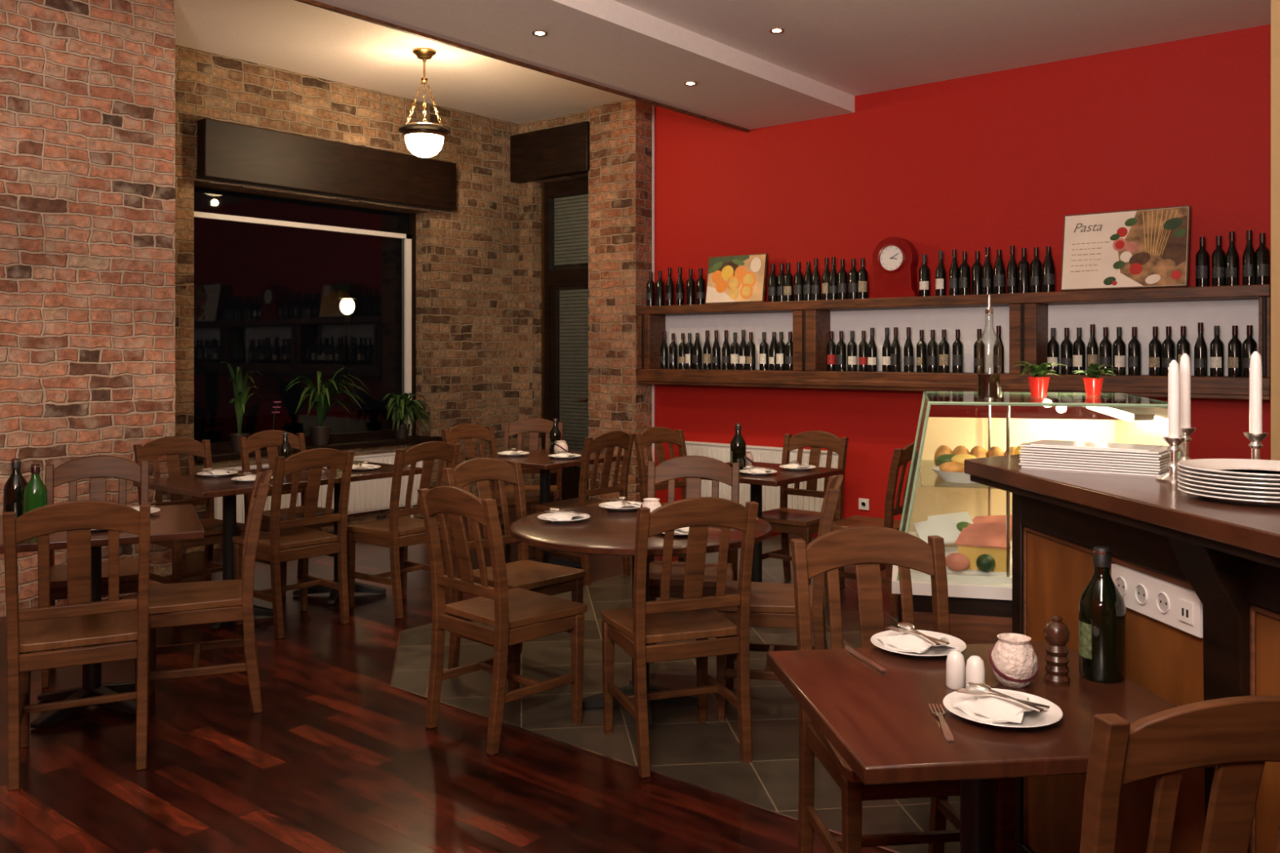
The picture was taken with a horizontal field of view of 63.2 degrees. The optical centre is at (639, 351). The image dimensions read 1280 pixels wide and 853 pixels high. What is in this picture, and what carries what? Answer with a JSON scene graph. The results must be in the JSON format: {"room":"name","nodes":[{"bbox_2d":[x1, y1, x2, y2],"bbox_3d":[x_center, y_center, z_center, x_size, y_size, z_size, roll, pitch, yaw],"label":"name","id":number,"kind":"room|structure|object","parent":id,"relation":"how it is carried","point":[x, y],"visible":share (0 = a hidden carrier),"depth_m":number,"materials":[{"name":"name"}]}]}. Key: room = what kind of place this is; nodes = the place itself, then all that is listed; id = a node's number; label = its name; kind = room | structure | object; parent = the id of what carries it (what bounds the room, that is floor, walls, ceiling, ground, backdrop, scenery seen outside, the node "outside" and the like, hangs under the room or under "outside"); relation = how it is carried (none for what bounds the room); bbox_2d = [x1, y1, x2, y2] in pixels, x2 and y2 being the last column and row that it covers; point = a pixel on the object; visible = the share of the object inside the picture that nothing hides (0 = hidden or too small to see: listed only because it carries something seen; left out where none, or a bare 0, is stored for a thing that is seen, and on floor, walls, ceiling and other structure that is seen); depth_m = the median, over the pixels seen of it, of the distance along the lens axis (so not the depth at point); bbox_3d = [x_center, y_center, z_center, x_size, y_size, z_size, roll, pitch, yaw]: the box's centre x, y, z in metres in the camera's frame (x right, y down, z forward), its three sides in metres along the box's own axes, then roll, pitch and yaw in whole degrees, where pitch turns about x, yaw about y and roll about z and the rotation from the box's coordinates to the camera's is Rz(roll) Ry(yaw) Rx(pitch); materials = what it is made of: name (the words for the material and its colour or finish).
{"room":"restaurant","nodes":[
{"label":"restaurant","id":0,"kind":"room"},
{"bbox_2d":[0,0,175,617],"bbox_3d":[-5.067,-0.425,4.779,1.300,3.750,5.330,0,0,40],"label":"wall","id":1,"kind":"structure","parent":0,"point":[87,87],"depth_m":6.01,"materials":[{"name":"brick"}]},
{"bbox_2d":[175,44,519,554],"bbox_3d":[-2.393,-0.365,8.731,0.300,3.630,4.170,0,0,39],"label":"wall","id":2,"kind":"structure","parent":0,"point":[467,257],"depth_m":9.20,"materials":[{"name":"brick"}]},
{"bbox_2d":[194,211,415,451],"bbox_3d":[-2.717,-0.240,8.487,0.070,1.980,2.160,0,0,40],"label":"window","id":3,"kind":"structure","parent":2,"relation":"in","point":[408,241],"depth_m":9.23,"materials":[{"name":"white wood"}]},
{"bbox_2d":[193,435,441,462],"bbox_3d":[-2.592,0.770,8.403,0.370,0.040,2.230,0,0,40],"label":"window sill","id":4,"kind":"structure","parent":2,"relation":"attached to","point":[381,442],"depth_m":8.46,"materials":[{"name":"brown wood"}]},
{"bbox_2d":[220,361,264,451],"bbox_3d":[-2.967,0.412,7.789,0.260,0.676,0.291,0,0,-2],"label":"dracaena","id":5,"kind":"object","parent":4,"relation":"on","point":[241,393],"visible":0.97,"depth_m":7.77,"materials":[{"name":"green plant"}]},
{"bbox_2d":[286,367,370,445],"bbox_3d":[-2.420,0.441,8.280,0.502,0.618,0.786,0,0,40],"label":"potted palm","id":6,"kind":"object","parent":4,"relation":"on","point":[322,397],"visible":1,"depth_m":8.29,"materials":[{"name":"green plant"}]},
{"bbox_2d":[383,392,432,438],"bbox_3d":[-1.976,0.551,8.897,0.476,0.398,0.374,0,0,-31],"label":"potted plant","id":7,"kind":"object","parent":4,"relation":"on","point":[403,408],"visible":1,"depth_m":8.90,"materials":[{"name":"green plant"}]},
{"bbox_2d":[196,118,456,211],"bbox_3d":[-2.415,-1.460,8.374,0.120,0.420,2.330,0,0,40],"label":"lintel beam","id":8,"kind":"structure","parent":2,"relation":"attached to","point":[227,152],"depth_m":8.16,"materials":[{"name":"brown wood"}]},
{"bbox_2d":[0,510,888,852],"bbox_3d":[-0.275,1.500,3.596,10.200,0.100,9.600,0,0,40],"label":"floor","id":9,"kind":"structure","parent":0,"point":[336,758],"depth_m":3.62,"materials":[{"name":"brown wood"}]},
{"bbox_2d":[2,500,151,791],"bbox_3d":[-1.992,0.975,3.709,0.438,0.950,0.516,0,0,-26],"label":"dining chair","id":10,"kind":"object","parent":9,"relation":"on","point":[82,622],"visible":1,"depth_m":3.55,"materials":[{"name":"brown wood"}]},
{"bbox_2d":[40,455,150,688],"bbox_3d":[-2.490,0.975,4.768,0.438,0.950,0.516,0,0,-26],"label":"dining chair","id":11,"kind":"object","parent":9,"relation":"on","point":[97,468],"visible":0.36,"depth_m":4.91,"materials":[{"name":"brown wood"}]},
{"bbox_2d":[0,504,204,728],"bbox_3d":[-2.234,1.073,4.239,0.800,0.746,0.800,0,0,-26],"label":"dining table","id":12,"kind":"object","parent":9,"relation":"on","point":[180,522],"visible":0.37,"depth_m":4.18,"materials":[{"name":"brown wood"}]},
{"bbox_2d":[3,458,27,519],"bbox_3d":[-2.522,0.567,4.204,0.089,0.266,0.088,0,0,40],"label":"olive oil bottle","id":13,"kind":"object","parent":12,"relation":"on","point":[15,486],"visible":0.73,"depth_m":4.17,"materials":[{"name":"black glass"}]},
{"bbox_2d":[22,463,47,514],"bbox_3d":[-2.401,0.574,4.131,0.084,0.253,0.084,0,0,40],"label":"water bottle","id":14,"kind":"object","parent":12,"relation":"on","point":[35,493],"visible":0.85,"depth_m":4.11,"materials":[{"name":"green glass"}]},
{"bbox_2d":[133,436,245,583],"bbox_3d":[-2.559,0.975,5.933,0.516,0.950,0.438,0,0,40],"label":"dining chair","id":15,"kind":"object","parent":9,"relation":"on","point":[170,446],"visible":0.56,"depth_m":6.01,"materials":[{"name":"brown wood"}]},
{"bbox_2d":[136,469,272,725],"bbox_3d":[-1.789,0.975,4.289,0.516,0.950,0.438,0,0,-21],"label":"dining chair","id":16,"kind":"object","parent":9,"relation":"on","point":[189,603],"visible":0.88,"depth_m":4.16,"materials":[{"name":"brown wood"}]},
{"bbox_2d":[133,460,422,629],"bbox_3d":[-2.014,1.073,5.937,0.750,0.746,1.400,0,0,40],"label":"dining table","id":17,"kind":"object","parent":9,"relation":"on","point":[197,486],"visible":0.4,"depth_m":5.65,"materials":[{"name":"brown wood"}]},
{"bbox_2d":[196,467,238,477],"bbox_3d":[-2.374,0.676,5.845,0.218,0.047,0.218,0,0,15],"label":"place setting","id":18,"kind":"object","parent":17,"relation":"on","point":[211,473],"visible":1,"depth_m":5.82,"materials":[{"name":"white ceramic"}]},
{"bbox_2d":[231,471,272,482],"bbox_3d":[-2.089,0.676,5.610,0.218,0.047,0.218,0,0,-29],"label":"place setting","id":19,"kind":"object","parent":17,"relation":"on","point":[251,477],"visible":0.77,"depth_m":5.57,"materials":[{"name":"white ceramic"}]},
{"bbox_2d":[277,431,292,474],"bbox_3d":[-2.029,0.580,5.950,0.080,0.239,0.079,0,0,40],"label":"olive oil bottle","id":20,"kind":"object","parent":17,"relation":"on","point":[285,450],"visible":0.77,"depth_m":5.92,"materials":[{"name":"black glass"}]},
{"bbox_2d":[351,460,381,471],"bbox_3d":[-1.643,0.676,6.150,0.218,0.047,0.218,0,0,28],"label":"place setting","id":21,"kind":"object","parent":17,"relation":"on","point":[360,466],"visible":0.89,"depth_m":6.12,"materials":[{"name":"white ceramic"}]},
{"bbox_2d":[238,430,333,596],"bbox_3d":[-2.161,0.975,6.447,0.516,0.950,0.438,0,0,40],"label":"dining chair","id":22,"kind":"object","parent":9,"relation":"on","point":[269,439],"visible":0.32,"depth_m":6.48,"materials":[{"name":"brown wood"}]},
{"bbox_2d":[232,448,354,639],"bbox_3d":[-1.844,0.975,5.532,0.516,0.950,0.438,0,0,41],"label":"dining chair","id":23,"kind":"object","parent":9,"relation":"on","point":[269,545],"visible":0.94,"depth_m":5.43,"materials":[{"name":"brown wood"}]},
{"bbox_2d":[212,452,422,523],"bbox_3d":[-2.483,1.153,8.303,0.075,0.595,1.965,0,0,40],"label":"radiator","id":24,"kind":"object","parent":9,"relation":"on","point":[373,495],"visible":0.2,"depth_m":8.53,"materials":[{"name":"metal"}]},
{"bbox_2d":[346,440,460,618],"bbox_3d":[-1.352,0.975,5.924,0.516,0.950,0.438,0,0,37],"label":"dining chair","id":25,"kind":"object","parent":9,"relation":"on","point":[386,532],"visible":0.83,"depth_m":5.79,"materials":[{"name":"brown wood"}]},
{"bbox_2d":[441,423,537,567],"bbox_3d":[-1.020,0.975,7.061,0.516,0.950,0.438,0,0,40],"label":"dining chair","id":26,"kind":"object","parent":9,"relation":"on","point":[466,432],"visible":0.34,"depth_m":7.16,"materials":[{"name":"brown wood"}]},
{"bbox_2d":[417,485,587,755],"bbox_3d":[-0.532,0.975,4.024,0.438,0.950,0.516,0,0,44],"label":"dining chair","id":27,"kind":"object","parent":9,"relation":"on","point":[517,615],"visible":1,"depth_m":3.94,"materials":[{"name":"brown wood"}]},
{"bbox_2d":[498,417,563,556],"bbox_3d":[-0.802,0.975,7.549,0.438,0.950,0.516,0,0,3],"label":"dining chair","id":28,"kind":"object","parent":9,"relation":"on","point":[532,425],"visible":0.43,"depth_m":7.74,"materials":[{"name":"brown wood"}]},
{"bbox_2d":[465,448,623,568],"bbox_3d":[-0.632,1.073,6.936,0.750,0.746,0.750,0,0,40],"label":"dining table","id":29,"kind":"object","parent":9,"relation":"on","point":[540,460],"visible":0.42,"depth_m":6.90,"materials":[{"name":"brown wood"}]},
{"bbox_2d":[549,418,560,453],"bbox_3d":[-0.580,0.580,7.126,0.080,0.239,0.079,0,0,40],"label":"olive oil bottle","id":30,"kind":"object","parent":29,"relation":"on","point":[555,433],"visible":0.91,"depth_m":7.10,"materials":[{"name":"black glass"}]},
{"bbox_2d":[533,431,635,586],"bbox_3d":[-0.356,0.975,6.709,0.516,0.950,0.438,0,0,40],"label":"dining chair","id":31,"kind":"object","parent":9,"relation":"on","point":[611,439],"visible":0.61,"depth_m":6.58,"materials":[{"name":"brown wood"}]},
{"bbox_2d":[588,98,652,502],"bbox_3d":[-0.116,-0.365,9.284,0.550,3.630,0.420,0,0,39],"label":"brick pillar","id":32,"kind":"structure","parent":9,"relation":"on","point":[620,172],"depth_m":9.08,"materials":[{"name":"brick"}]},
{"bbox_2d":[684,440,843,519],"bbox_3d":[0.974,1.107,8.370,1.565,0.685,0.075,0,0,40],"label":"radiator","id":33,"kind":"object","parent":9,"relation":"on","point":[720,451],"visible":0.24,"depth_m":8.30,"materials":[{"name":"metal"}]},
{"bbox_2d":[791,525,1015,852],"bbox_3d":[0.672,0.975,2.731,0.438,0.950,0.516,0,0,-7],"label":"dining chair","id":34,"kind":"object","parent":9,"relation":"on","point":[865,547],"visible":0.47,"depth_m":2.89,"materials":[{"name":"brown wood"}]},
{"bbox_2d":[766,641,1216,852],"bbox_3d":[0.694,1.073,2.134,0.720,0.746,0.687,0,0,-7],"label":"dining table","id":35,"kind":"object","parent":9,"relation":"on","point":[883,726],"visible":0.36,"depth_m":2.03,"materials":[{"name":"brown wood"}]},
{"bbox_2d":[844,644,886,672],"bbox_3d":[0.507,0.697,2.366,0.018,0.005,0.210,0,0,-14],"label":"table knife","id":36,"kind":"object","parent":35,"relation":"on","point":[868,661],"visible":1,"depth_m":2.35,"materials":[{"name":"silver metal"}]},
{"bbox_2d":[870,622,966,657],"bbox_3d":[0.653,0.676,2.443,0.218,0.047,0.218,0,0,5],"label":"place setting","id":37,"kind":"object","parent":35,"relation":"on","point":[911,642],"visible":1,"depth_m":2.43,"materials":[{"name":"ceramic"}]},
{"bbox_2d":[928,703,954,742],"bbox_3d":[0.568,0.695,1.956,0.024,0.008,0.190,0,0,7],"label":"fork","id":38,"kind":"object","parent":35,"relation":"on","point":[948,735],"visible":1,"depth_m":1.94,"materials":[{"name":"silver metal"}]},
{"bbox_2d":[946,650,965,689],"bbox_3d":[0.658,0.662,2.170,0.039,0.076,0.039,0,0,40],"label":"salt shaker","id":39,"kind":"object","parent":35,"relation":"on","point":[955,662],"visible":0.98,"depth_m":2.15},
{"bbox_2d":[965,655,985,688],"bbox_3d":[0.688,0.662,2.133,0.039,0.076,0.039,0,0,40],"label":"salt shaker","id":40,"kind":"object","parent":35,"relation":"on","point":[975,666],"visible":0.7,"depth_m":2.12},
{"bbox_2d":[942,681,1062,727],"bbox_3d":[0.696,0.676,1.999,0.218,0.047,0.218,0,0,-12],"label":"place setting","id":41,"kind":"object","parent":35,"relation":"on","point":[981,703],"visible":1,"depth_m":1.98,"materials":[{"name":"white ceramic"}]},
{"bbox_2d":[988,632,1039,688],"bbox_3d":[0.787,0.651,2.189,0.095,0.098,0.094,0,0,40],"label":"pot","id":42,"kind":"object","parent":35,"relation":"on","point":[1014,661],"visible":1,"depth_m":2.16,"materials":[{"name":"ceramic"}]},
{"bbox_2d":[1043,614,1070,684],"bbox_3d":[0.885,0.630,2.209,0.054,0.140,0.054,0,0,40],"label":"pepper mill","id":43,"kind":"object","parent":35,"relation":"on","point":[1056,633],"visible":1,"depth_m":2.19,"materials":[{"name":"brown wood"}]},
{"bbox_2d":[1078,546,1125,683],"bbox_3d":[0.992,0.560,2.234,0.093,0.279,0.092,0,0,40],"label":"wine bottle","id":44,"kind":"object","parent":35,"relation":"on","point":[1102,608],"visible":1,"depth_m":2.20,"materials":[{"name":"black glass"}]},
{"bbox_2d":[964,454,1279,852],"bbox_3d":[1.230,0.875,2.099,0.460,1.150,2.142,0,0,-7],"label":"bar counter","id":45,"kind":"object","parent":9,"relation":"on","point":[1228,553],"depth_m":2.21,"materials":[{"name":"brown wood"}]},
{"bbox_2d":[1018,440,1169,476],"bbox_3d":[1.173,0.269,2.662,0.340,0.061,0.200,0,0,37],"label":"plates","id":46,"kind":"object","parent":45,"relation":"on","point":[1140,460],"visible":0.88,"depth_m":2.59,"materials":[{"name":"ceramic"}]},
{"bbox_2d":[1155,356,1185,482],"bbox_3d":[1.241,0.156,2.418,0.078,0.288,0.078,0,0,40],"label":"candlestick","id":47,"kind":"object","parent":45,"relation":"on","point":[1173,440],"visible":0.88,"depth_m":2.41,"materials":[{"name":"wax"}]},
{"bbox_2d":[1177,350,1195,462],"bbox_3d":[1.323,0.148,2.525,0.078,0.303,0.078,0,0,40],"label":"candlestick","id":48,"kind":"object","parent":45,"relation":"on","point":[1185,428],"visible":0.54,"depth_m":2.52,"materials":[{"name":"wax"}]},
{"bbox_2d":[1177,458,1279,506],"bbox_3d":[1.260,0.267,2.110,0.302,0.067,0.302,0,0,40],"label":"plates","id":49,"kind":"object","parent":45,"relation":"on","point":[1237,481],"visible":1,"depth_m":2.06,"materials":[{"name":"ceramic"}]},
{"bbox_2d":[1243,347,1268,459],"bbox_3d":[1.361,0.146,2.299,0.078,0.308,0.078,0,0,40],"label":"candlestick","id":50,"kind":"object","parent":45,"relation":"on","point":[1255,434],"visible":0.65,"depth_m":2.29,"materials":[{"name":"wax"}]},
{"bbox_2d":[1079,695,1279,852],"bbox_3d":[0.857,0.975,1.750,0.438,0.950,0.516,0,0,-7],"label":"dining chair","id":51,"kind":"object","parent":9,"relation":"on","point":[1237,735],"visible":1,"depth_m":1.51,"materials":[{"name":"brown wood"}]},
{"bbox_2d":[519,121,541,485],"bbox_3d":[-0.986,-0.365,10.060,0.180,3.630,0.330,0,0,39],"label":"wall","id":52,"kind":"structure","parent":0,"point":[530,193],"depth_m":9.93,"materials":[{"name":"brick"}]},
{"bbox_2d":[532,111,588,183],"bbox_3d":[-0.608,-1.895,9.748,0.800,0.570,0.330,0,0,39],"label":"header","id":53,"kind":"object","parent":52,"relation":"attached to","point":[581,117],"depth_m":9.66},
{"bbox_2d":[510,121,590,183],"bbox_3d":[-0.812,-1.830,9.618,0.990,0.440,0.130,0,0,40],"label":"lintel beam","id":54,"kind":"structure","parent":53,"relation":"attached to","point":[563,151],"depth_m":9.55,"materials":[{"name":"brown wood"}]},
{"bbox_2d":[541,177,588,500],"bbox_3d":[-0.593,-0.077,9.769,0.793,3.055,0.219,0,0,40],"label":"door","id":55,"kind":"structure","parent":52,"relation":"in","point":[564,204],"depth_m":9.86,"materials":[{"name":"brown wood"}]},
{"bbox_2d":[392,533,959,852],"bbox_3d":[1.933,1.448,4.828,5.560,0.004,4.330,0,0,40],"label":"floor tiles","id":56,"kind":"structure","parent":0,"point":[706,755],"depth_m":4.15,"materials":[{"name":"tile"}]},
{"bbox_2d":[441,457,586,691],"bbox_3d":[-0.573,0.975,4.711,0.516,0.950,0.438,0,0,42],"label":"dining chair","id":57,"kind":"object","parent":56,"relation":"on","point":[547,579],"visible":0.59,"depth_m":4.74,"materials":[{"name":"brown wood"}]},
{"bbox_2d":[510,504,771,728],"bbox_3d":[0.003,1.073,4.248,1.060,0.746,1.060,0,0,40],"label":"round dining table","id":58,"kind":"object","parent":56,"relation":"on","point":[607,532],"visible":0.5,"depth_m":4.05,"materials":[{"name":"brown wood"}]},
{"bbox_2d":[537,507,590,523],"bbox_3d":[-0.315,0.676,4.303,0.218,0.047,0.218,0,0,-29],"label":"place setting","id":59,"kind":"object","parent":58,"relation":"on","point":[562,516],"visible":1,"depth_m":4.28,"materials":[{"name":"white ceramic"}]},
{"bbox_2d":[598,496,641,511],"bbox_3d":[-0.076,0.676,4.624,0.218,0.047,0.218,0,0,17],"label":"place setting","id":60,"kind":"object","parent":58,"relation":"on","point":[621,504],"visible":0.96,"depth_m":4.61,"materials":[{"name":"white ceramic"}]},
{"bbox_2d":[640,497,661,512],"bbox_3d":[0.046,0.651,4.238,0.095,0.098,0.094,0,0,-18],"label":"pot","id":61,"kind":"object","parent":58,"relation":"on","point":[651,503],"visible":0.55,"depth_m":4.21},
{"bbox_2d":[390,533,901,852],"bbox_3d":[0.461,1.447,4.491,3.004,0.006,7.049,0,0,-13],"label":"trim","id":62,"kind":"structure","parent":56,"relation":"attached to","point":[887,850],"depth_m":3.71,"materials":[{"name":"wood"}]},
{"bbox_2d":[600,497,758,777],"bbox_3d":[0.131,0.975,3.799,0.438,0.950,0.516,0,0,-19],"label":"dining chair","id":63,"kind":"object","parent":56,"relation":"on","point":[692,616],"visible":1,"depth_m":3.65,"materials":[{"name":"brown wood"}]},
{"bbox_2d":[634,426,730,563],"bbox_3d":[0.279,0.975,6.719,0.438,0.950,0.516,0,0,-45],"label":"dining chair","id":64,"kind":"object","parent":56,"relation":"on","point":[656,435],"visible":0.27,"depth_m":6.84,"materials":[{"name":"brown wood"}]},
{"bbox_2d":[647,455,739,686],"bbox_3d":[0.221,0.975,4.746,0.438,0.950,0.516,0,0,9],"label":"dining chair","id":65,"kind":"object","parent":56,"relation":"on","point":[693,468],"visible":0.41,"depth_m":4.93,"materials":[{"name":"brown wood"}]},
{"bbox_2d":[685,462,843,582],"bbox_3d":[0.687,1.073,6.147,0.750,0.746,0.750,0,0,40],"label":"dining table","id":66,"kind":"object","parent":56,"relation":"on","point":[782,477],"visible":0.29,"depth_m":6.11,"materials":[{"name":"brown wood"}]},
{"bbox_2d":[729,423,746,470],"bbox_3d":[0.573,0.560,6.072,0.093,0.279,0.092,0,0,40],"label":"wine bottle","id":67,"kind":"object","parent":66,"relation":"on","point":[738,445],"visible":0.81,"depth_m":6.04,"materials":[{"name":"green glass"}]},
{"bbox_2d":[739,465,777,475],"bbox_3d":[0.673,0.676,5.925,0.218,0.047,0.218,0,0,-35],"label":"place setting","id":68,"kind":"object","parent":66,"relation":"on","point":[757,470],"visible":0.99,"depth_m":5.90,"materials":[{"name":"white ceramic"}]},
{"bbox_2d":[778,460,816,471],"bbox_3d":[0.934,0.676,6.164,0.218,0.047,0.218,0,0,17],"label":"place setting","id":69,"kind":"object","parent":66,"relation":"on","point":[797,467],"visible":1,"depth_m":6.14,"materials":[{"name":"white ceramic"}]},
{"bbox_2d":[713,475,843,720],"bbox_3d":[0.567,0.975,4.238,0.516,0.950,0.438,0,0,10],"label":"dining chair","id":70,"kind":"object","parent":56,"relation":"on","point":[772,605],"visible":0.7,"depth_m":4.07,"materials":[{"name":"brown wood"}]},
{"bbox_2d":[762,431,848,587],"bbox_3d":[0.964,0.975,6.357,0.438,0.950,0.516,0,0,40],"label":"dining chair","id":71,"kind":"object","parent":56,"relation":"on","point":[784,520],"visible":0.66,"depth_m":6.44,"materials":[{"name":"brown wood"}]},
{"bbox_2d":[824,441,915,617],"bbox_3d":[1.365,0.975,5.951,0.516,0.950,0.438,0,0,40],"label":"dining chair","id":72,"kind":"object","parent":56,"relation":"on","point":[900,457],"visible":0.38,"depth_m":5.71,"materials":[{"name":"brown wood"}]},
{"bbox_2d":[891,391,1181,644],"bbox_3d":[1.373,0.807,3.782,0.876,1.286,0.940,0,0,14],"label":"display case","id":73,"kind":"object","parent":56,"relation":"on","point":[974,520],"visible":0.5,"depth_m":3.56,"materials":[{"name":"clear glass"}]},
{"bbox_2d":[977,294,1001,399],"bbox_3d":[1.215,-0.016,3.619,0.082,0.360,0.082,0,0,40],"label":"decanter","id":74,"kind":"object","parent":73,"relation":"on","point":[988,385],"visible":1,"depth_m":3.60,"materials":[{"name":"glass"}]},
{"bbox_2d":[1012,361,1067,397],"bbox_3d":[1.424,0.100,3.738,0.192,0.128,0.173,0,0,-2],"label":"potted succulent","id":75,"kind":"object","parent":73,"relation":"on","point":[1038,384],"visible":1,"depth_m":3.71,"materials":[{"name":"green plant"}]},
{"bbox_2d":[1074,363,1120,395],"bbox_3d":[1.689,0.104,3.846,0.177,0.121,0.173,0,0,40],"label":"potted succulent","id":76,"kind":"object","parent":73,"relation":"on","point":[1093,384],"visible":1,"depth_m":3.84,"materials":[{"name":"green plant"}]},
{"bbox_2d":[175,0,1271,124],"bbox_3d":[-0.307,-2.118,3.558,10.200,0.365,9.500,0,0,40],"label":"ceiling","id":77,"kind":"structure","parent":0,"point":[854,47],"depth_m":6.69,"materials":[{"name":"paint"}]},
{"bbox_2d":[398,47,449,157],"bbox_3d":[-1.565,-1.795,7.550,0.370,0.770,0.370,0,0,40],"label":"pendant lamp","id":78,"kind":"object","parent":77,"relation":"hanging from","point":[422,140],"visible":1,"depth_m":7.47,"materials":[{"name":"glass"}]},
{"bbox_2d":[313,0,854,129],"bbox_3d":[-1.703,-2.055,4.592,0.950,0.490,9.320,0,0,39],"label":"ceiling soffit","id":79,"kind":"structure","parent":77,"relation":"attached to","point":[611,44],"depth_m":6.35,"materials":[{"name":"paint"}]},
{"bbox_2d":[293,0,749,132],"bbox_3d":[-2.047,-1.820,4.941,0.025,0.060,9.220,0,0,40],"label":"trim","id":80,"kind":"structure","parent":79,"relation":"attached to","point":[312,2],"depth_m":6.38,"materials":[{"name":"paint"}]},
{"bbox_2d":[654,24,1271,537],"bbox_3d":[3.382,-0.425,6.556,8.320,3.750,0.180,0,0,39],"label":"wall","id":81,"kind":"structure","parent":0,"point":[998,160],"depth_m":7.38,"materials":[{"name":"paint"}]},
{"bbox_2d":[652,105,654,461],"bbox_3d":[0.116,-0.365,9.122,0.015,3.630,0.015,0,0,40],"label":"trim","id":82,"kind":"structure","parent":81,"relation":"attached to","point":[653,106],"depth_m":9.12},
{"bbox_2d":[635,284,1271,399],"bbox_3d":[1.861,-0.052,7.524,4.700,0.665,0.262,0,0,40],"label":"shelf","id":83,"kind":"object","parent":81,"relation":"attached to","point":[1025,320],"visible":0.75,"depth_m":7.19,"materials":[{"name":"brown wood"}]},
{"bbox_2d":[646,266,705,306],"bbox_3d":[0.297,-0.547,8.789,0.599,0.321,0.088,0,0,37],"label":"wine bottles","id":84,"kind":"object","parent":83,"relation":"on","point":[700,283],"visible":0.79,"depth_m":8.76,"materials":[{"name":"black glass"}]},
{"bbox_2d":[660,329,792,370],"bbox_3d":[0.696,-0.013,8.471,1.321,0.321,0.117,0,0,40],"label":"wine bottles","id":85,"kind":"object","parent":83,"relation":"in","point":[779,357],"visible":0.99,"depth_m":8.44,"materials":[{"name":"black glass"}]},
{"bbox_2d":[705,253,768,304],"bbox_3d":[0.775,-0.582,8.392,0.560,0.389,0.076,0,0,40],"label":"picture","id":86,"kind":"object","parent":83,"relation":"on","point":[741,278],"visible":1,"depth_m":8.37,"materials":[{"name":"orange paper"}]},
{"bbox_2d":[768,257,867,302],"bbox_3d":[1.348,-0.547,7.934,0.850,0.321,0.112,0,0,40],"label":"wine bottles","id":87,"kind":"object","parent":83,"relation":"on","point":[834,285],"visible":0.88,"depth_m":7.89,"materials":[{"name":"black glass"}]},
{"bbox_2d":[826,327,963,373],"bbox_3d":[1.822,-0.013,7.543,1.064,0.321,0.109,0,0,40],"label":"wine bottles","id":88,"kind":"object","parent":83,"relation":"in","point":[926,356],"visible":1,"depth_m":7.48,"materials":[{"name":"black glass"}]},
{"bbox_2d":[870,236,919,297],"bbox_3d":[1.841,-0.607,7.531,0.350,0.440,0.106,0,0,40],"label":"mantel clock","id":89,"kind":"object","parent":83,"relation":"on","point":[895,259],"visible":0.99,"depth_m":7.49,"materials":[{"name":"red paint"}]},
{"bbox_2d":[919,250,946,296],"bbox_3d":[2.066,-0.547,7.350,0.194,0.321,0.074,0,0,40],"label":"wine bottles","id":90,"kind":"object","parent":83,"relation":"on","point":[924,271],"visible":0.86,"depth_m":7.31,"materials":[{"name":"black glass"}]},
{"bbox_2d":[973,325,1004,373],"bbox_3d":[2.371,-0.013,7.071,0.205,0.321,0.074,0,0,40],"label":"wine bottles","id":91,"kind":"object","parent":83,"relation":"in","point":[998,327],"visible":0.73,"depth_m":7.08,"materials":[{"name":"black glass"}]},
{"bbox_2d":[949,245,1054,295],"bbox_3d":[2.441,-0.547,7.036,0.714,0.321,0.102,0,0,40],"label":"wine bottles","id":92,"kind":"object","parent":83,"relation":"on","point":[1026,277],"visible":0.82,"depth_m":7.00,"materials":[{"name":"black glass"}]},
{"bbox_2d":[1047,324,1141,375],"bbox_3d":[2.897,-0.013,6.658,0.566,0.321,0.090,0,0,37],"label":"wine bottles","id":93,"kind":"object","parent":83,"relation":"in","point":[1073,356],"visible":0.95,"depth_m":6.64,"materials":[{"name":"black glass"}]},
{"bbox_2d":[1060,204,1191,291],"bbox_3d":[3.027,-0.636,6.509,0.740,0.497,0.104,0,0,40],"label":"picture","id":94,"kind":"object","parent":83,"relation":"on","point":[1140,248],"visible":1,"depth_m":6.49,"materials":[{"name":"multicoloured paper"}]},
{"bbox_2d":[1148,325,1190,375],"label":"wine bottles","id":95,"kind":"object","parent":83,"relation":"in","point":[1161,357],"depth_m":6.37,"materials":[{"name":"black glass"}]},
{"bbox_2d":[1194,322,1223,376],"label":"wine bottles","id":96,"kind":"object","parent":83,"relation":"in","point":[1216,345],"depth_m":6.22,"materials":[{"name":"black glass"}]},
{"bbox_2d":[1195,230,1269,286],"bbox_3d":[3.506,-0.547,6.159,0.388,0.321,0.082,0,0,40],"label":"wine bottles","id":97,"kind":"object","parent":83,"relation":"on","point":[1255,265],"visible":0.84,"depth_m":6.13,"materials":[{"name":"black glass"}]},
{"bbox_2d":[1227,324,1257,377],"label":"wine bottles","id":98,"kind":"object","parent":83,"relation":"in","point":[1239,354],"depth_m":6.12,"materials":[{"name":"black glass"}]},
{"bbox_2d":[1271,0,1279,460],"bbox_3d":[4.854,-0.250,4.630,3.400,3.400,0.920,0,0,40],"label":"wall","id":99,"kind":"structure","parent":0,"point":[1275,4],"depth_m":5.34,"materials":[{"name":"paint"}]},
{"label":"outside","id":100,"kind":"structure","parent":0,"visible":0},
{"bbox_2d":[194,408,397,442],"bbox_3d":[-6.331,1.535,15.587,14.400,0.130,28.000,0,0,40],"label":"ground","id":101,"kind":"structure","parent":100,"point":[214,429],"depth_m":21.27,"materials":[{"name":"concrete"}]},
{"bbox_2d":[337,291,356,432],"bbox_3d":[-3.942,0.330,14.006,0.260,2.280,0.260,0,0,40],"label":"street lamp","id":102,"kind":"object","parent":101,"relation":"on","point":[347,305],"visible":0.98,"depth_m":13.97,"materials":[{"name":"black metal"}]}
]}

